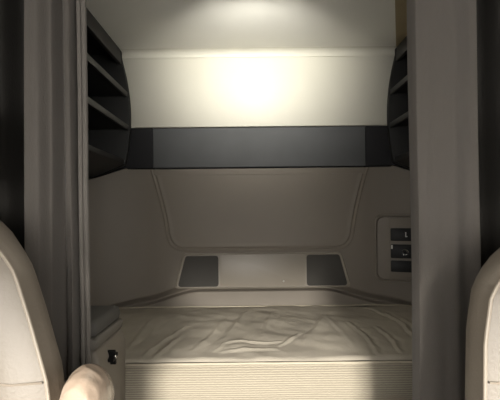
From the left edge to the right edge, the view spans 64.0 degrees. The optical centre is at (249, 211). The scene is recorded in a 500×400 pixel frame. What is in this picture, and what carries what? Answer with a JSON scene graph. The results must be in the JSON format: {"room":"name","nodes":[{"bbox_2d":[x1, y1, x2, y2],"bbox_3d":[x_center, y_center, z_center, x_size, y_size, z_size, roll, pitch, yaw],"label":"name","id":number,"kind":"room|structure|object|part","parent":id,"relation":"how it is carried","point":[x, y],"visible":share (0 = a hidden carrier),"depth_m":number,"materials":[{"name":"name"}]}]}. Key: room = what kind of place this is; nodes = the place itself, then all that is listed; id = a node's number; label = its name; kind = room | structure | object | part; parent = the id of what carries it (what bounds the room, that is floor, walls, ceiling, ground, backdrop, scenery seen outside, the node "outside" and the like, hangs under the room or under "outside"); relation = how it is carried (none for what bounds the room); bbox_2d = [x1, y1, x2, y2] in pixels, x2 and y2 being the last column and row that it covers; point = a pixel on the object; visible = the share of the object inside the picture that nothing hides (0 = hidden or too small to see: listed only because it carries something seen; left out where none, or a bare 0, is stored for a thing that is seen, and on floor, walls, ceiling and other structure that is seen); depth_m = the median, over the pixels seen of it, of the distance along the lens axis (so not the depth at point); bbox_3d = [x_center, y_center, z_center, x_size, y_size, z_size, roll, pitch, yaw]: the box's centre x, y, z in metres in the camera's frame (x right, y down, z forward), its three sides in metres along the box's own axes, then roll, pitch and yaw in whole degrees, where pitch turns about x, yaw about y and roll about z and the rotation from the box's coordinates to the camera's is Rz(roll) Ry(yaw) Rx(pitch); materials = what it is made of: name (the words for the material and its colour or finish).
{"room":"vehicle interior","nodes":[
{"label":"vehicle interior","id":0,"kind":"room"},
{"bbox_2d":[86,0,395,48],"bbox_3d":[0.041,-0.831,0.425,2.160,0.040,3.250,-1,0,0],"label":"ceiling","id":1,"kind":"structure","parent":0,"point":[131,24],"depth_m":1.71,"materials":[{"name":"plastic"}]},
{"bbox_3d":[0.042,-0.798,0.895,2.140,0.025,0.044,-1,0,0],"label":"track","id":2,"kind":"object","parent":1,"relation":"attached to","visible":0},
{"bbox_2d":[24,0,90,380],"bbox_3d":[-0.419,0.161,0.877,0.128,1.867,0.065,-1,0,-12],"label":"curtain","id":3,"kind":"object","parent":2,"relation":"hanging from","point":[56,188],"visible":0.77,"depth_m":0.88,"materials":[{"name":"grey fabric"}]},
{"bbox_2d":[407,0,480,399],"bbox_3d":[0.439,0.152,0.883,0.157,1.867,0.059,-1,0,0],"label":"curtain","id":4,"kind":"object","parent":2,"relation":"hanging from","point":[441,34],"visible":0.95,"depth_m":0.87,"materials":[{"name":"grey fabric"}]},
{"bbox_3d":[0.042,-0.798,0.975,2.140,0.025,0.044,-1,0,0],"label":"track","id":5,"kind":"object","parent":1,"relation":"attached to","visible":0},
{"bbox_2d":[0,0,24,250],"bbox_3d":[-0.749,0.164,0.979,0.505,1.867,0.070,-1,0,0],"label":"curtain","id":6,"kind":"object","parent":5,"relation":"hanging from","point":[11,11],"visible":0.25,"depth_m":0.98,"materials":[{"name":"grey fabric"}]},
{"bbox_2d":[476,0,499,267],"bbox_3d":[0.818,0.148,0.977,0.568,1.867,0.068,-1,0,0],"label":"curtain","id":7,"kind":"object","parent":5,"relation":"hanging from","point":[488,11],"visible":0.34,"depth_m":0.98,"materials":[{"name":"grey fabric"}]},
{"bbox_2d":[100,166,409,176],"bbox_3d":[0.052,0.190,2.070,2.240,2.080,0.040,-1,0,0],"label":"wall","id":8,"kind":"structure","parent":0,"point":[359,166],"depth_m":2.05,"materials":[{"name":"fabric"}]},
{"bbox_2d":[119,128,153,168],"bbox_3d":[-0.611,-0.321,2.032,0.244,0.201,0.036,-1,0,0],"label":"trim","id":9,"kind":"structure","parent":8,"relation":"attached to","point":[140,156],"depth_m":2.01,"materials":[{"name":"black plastic"}]},
{"bbox_2d":[122,56,393,127],"bbox_3d":[0.043,-0.620,2.026,1.560,0.382,0.047,-1,0,0],"label":"wall panel","id":10,"kind":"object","parent":8,"relation":"attached to","point":[333,90],"depth_m":2.00,"materials":[{"name":"beige plastic"}]},
{"bbox_2d":[120,46,395,58],"bbox_3d":[0.042,-0.792,1.987,1.400,0.036,0.033,-1,0,0],"label":"trim","id":11,"kind":"structure","parent":8,"relation":"attached to","point":[358,50],"depth_m":2.00,"materials":[{"name":"beige plastic"}]},
{"bbox_2d":[153,126,364,168],"bbox_3d":[0.047,-0.328,2.033,1.070,0.201,0.034,-1,0,0],"label":"trim","id":12,"kind":"structure","parent":8,"relation":"attached to","point":[319,146],"depth_m":2.02,"materials":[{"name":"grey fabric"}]},
{"bbox_2d":[365,126,399,165],"bbox_3d":[0.705,-0.335,2.032,0.244,0.201,0.036,-1,0,0],"label":"trim","id":13,"kind":"structure","parent":8,"relation":"attached to","point":[377,150],"depth_m":2.01,"materials":[{"name":"black plastic"}]},
{"bbox_2d":[375,214,411,282],"bbox_3d":[0.763,0.179,1.975,0.280,0.335,0.061,-1,0,21],"label":"control panel","id":14,"kind":"object","parent":8,"relation":"attached to","point":[394,230],"visible":0.53,"depth_m":1.98,"materials":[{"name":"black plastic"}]},
{"bbox_2d":[390,228,410,240],"bbox_3d":[0.762,0.111,1.961,0.139,0.063,0.012,-1,0,21],"label":"switch","id":15,"kind":"object","parent":14,"relation":"attached to","point":[396,234],"depth_m":1.96,"materials":[{"name":"black plastic"}]},
{"bbox_2d":[391,244,410,258],"bbox_3d":[0.763,0.193,1.961,0.139,0.068,0.012,-1,0,21],"label":"switch","id":16,"kind":"object","parent":14,"relation":"attached to","point":[398,251],"depth_m":1.96,"materials":[{"name":"black plastic"}]},
{"bbox_2d":[391,260,411,272],"bbox_3d":[0.764,0.267,1.961,0.139,0.056,0.012,-1,0,21],"label":"switch","id":17,"kind":"object","parent":14,"relation":"attached to","point":[397,266],"depth_m":1.96,"materials":[{"name":"black plastic"}]},
{"bbox_2d":[395,0,406,46],"bbox_3d":[0.683,-0.814,1.708,0.317,0.006,0.515,-1,0,0],"label":"trim","id":18,"kind":"structure","parent":8,"relation":"attached to","point":[400,5],"depth_m":1.69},
{"bbox_3d":[0.063,1.209,0.425,2.160,0.040,3.250,-1,0,0],"label":"floor","id":19,"kind":"structure","parent":0,"visible":0},
{"bbox_2d":[0,221,113,399],"bbox_3d":[-0.602,0.484,0.455,0.784,1.425,0.750,-1,0,0],"label":"seat","id":20,"kind":"object","parent":19,"relation":"on","point":[31,367],"visible":1,"depth_m":0.63,"materials":[{"name":"beige leather"}]},
{"bbox_3d":[-0.647,0.319,0.695,0.695,0.655,0.270,-1,0,0],"label":"backrest","id":21,"kind":"part","parent":20,"relation":"part of","materials":[{"name":"beige leather"}]},
{"bbox_3d":[-0.261,0.309,0.665,0.068,0.154,0.261,-1,0,-15],"label":"armrest","id":22,"kind":"part","parent":20,"relation":"part of","materials":[{"name":"beige leather"}]},
{"bbox_2d":[90,305,124,399],"bbox_3d":[-0.611,0.742,1.135,0.502,0.910,0.220,-1,0,0],"label":"storage box","id":23,"kind":"object","parent":19,"relation":"on","point":[107,338],"visible":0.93,"depth_m":1.13,"materials":[{"name":"grey plastic"}]},
{"bbox_3d":[-0.628,0.344,1.130,0.476,0.030,0.210,-1,0,0],"label":"lid","id":24,"kind":"part","parent":23,"relation":"part of","materials":[{"name":"beige plastic"}]},
{"bbox_2d":[125,360,411,363],"bbox_3d":[0.060,0.917,1.640,2.050,0.545,0.720,-1,0,0],"label":"bunk base","id":25,"kind":"object","parent":19,"relation":"on","point":[347,360],"visible":0.02,"depth_m":1.72,"materials":[{"name":"beige fabric"}]},
{"bbox_2d":[119,304,411,399],"bbox_3d":[0.056,0.544,1.619,2.061,0.195,0.748,-1,0,0],"label":"mattress","id":26,"kind":"object","parent":25,"relation":"on","point":[244,337],"visible":0.66,"depth_m":1.33,"materials":[{"name":"beige fabric"}]},
{"bbox_2d":[465,248,499,399],"bbox_3d":[0.705,0.490,0.452,0.698,1.385,0.744,-1,0,0],"label":"seat","id":27,"kind":"object","parent":19,"relation":"on","point":[482,356],"visible":1,"depth_m":0.65,"materials":[{"name":"beige leather"}]},
{"bbox_3d":[-1.048,0.201,0.425,0.040,2.000,3.250,-1,0,0],"label":"wall","id":28,"kind":"structure","parent":0,"visible":0},
{"bbox_2d":[86,7,130,179],"bbox_3d":[-0.811,-0.455,1.599,0.439,0.687,0.798,-1,0,0],"label":"shelves","id":29,"kind":"object","parent":28,"relation":"attached to","point":[109,105],"visible":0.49,"depth_m":1.91,"materials":[{"name":"grey plastic"}]},
{"bbox_3d":[-0.834,-0.784,1.597,0.368,0.026,0.741,-1,0,0],"label":"panel","id":30,"kind":"part","parent":29,"relation":"part of","materials":[{"name":"grey plastic"}]},
{"bbox_3d":[-0.813,-0.573,1.597,0.406,0.012,0.741,-1,0,0],"label":"shelf","id":31,"kind":"part","parent":29,"relation":"part of","materials":[{"name":"grey plastic"}]},
{"bbox_3d":[-0.814,-0.186,1.597,0.396,0.142,0.741,-1,0,0],"label":"panel","id":32,"kind":"part","parent":29,"relation":"part of","materials":[{"name":"black plastic"}]},
{"bbox_3d":[-0.810,-0.409,1.597,0.409,0.012,0.741,-1,0,0],"label":"shelf","id":33,"kind":"part","parent":29,"relation":"part of","materials":[{"name":"grey plastic"}]},
{"bbox_2d":[88,165,411,308],"bbox_3d":[0.052,0.231,1.535,2.151,0.917,1.030,-1,0,0],"label":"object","id":34,"kind":"structure","parent":28,"relation":"attached to","point":[142,223],"depth_m":2.02,"materials":[{"name":"beige plastic"}]},
{"bbox_2d":[175,252,350,288],"bbox_3d":[0.063,0.294,2.014,0.884,0.178,0.020,-1,0,0],"label":"panel","id":35,"kind":"object","parent":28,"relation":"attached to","point":[280,269],"visible":1,"depth_m":2.01,"materials":[{"name":"beige plastic"}]},
{"bbox_2d":[178,256,218,286],"bbox_3d":[-0.260,0.299,2.013,0.202,0.156,0.005,-1,0,0],"label":"speaker grille","id":36,"kind":"object","parent":35,"relation":"attached to","point":[194,271],"depth_m":2.01,"materials":[{"name":"black plastic"}]},
{"bbox_3d":[0.063,0.294,2.012,0.428,0.158,0.005,-1,0,0],"label":"panel","id":37,"kind":"part","parent":35,"relation":"part of","materials":[{"name":"beige plastic"}]},
{"bbox_2d":[307,254,346,285],"bbox_3d":[0.386,0.292,2.013,0.202,0.156,0.005,-1,0,0],"label":"speaker grille","id":38,"kind":"object","parent":35,"relation":"attached to","point":[322,269],"depth_m":2.01,"materials":[{"name":"black plastic"}]},
{"bbox_3d":[1.152,0.178,0.425,0.040,2.000,3.250,-1,0,0],"label":"wall","id":39,"kind":"structure","parent":0,"visible":0},
{"bbox_2d":[387,36,409,168],"bbox_3d":[0.902,-0.473,1.599,0.439,0.687,0.798,-1,0,0],"label":"upper cabinet","id":40,"kind":"object","parent":39,"relation":"attached to","point":[397,99],"visible":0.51,"depth_m":1.97,"materials":[{"name":"grey plastic"}]},
{"bbox_3d":[0.901,-0.591,1.597,0.406,0.012,0.741,-1,0,0],"label":"shelf","id":41,"kind":"part","parent":40,"relation":"part of","materials":[{"name":"grey plastic"}]},
{"bbox_3d":[0.901,-0.427,1.597,0.409,0.012,0.741,-1,0,0],"label":"shelf","id":42,"kind":"part","parent":40,"relation":"part of","materials":[{"name":"grey plastic"}]},
{"bbox_3d":[0.910,-0.204,1.597,0.396,0.142,0.741,-1,0,0],"label":"panel","id":43,"kind":"part","parent":40,"relation":"part of","materials":[{"name":"black plastic"}]}
]}

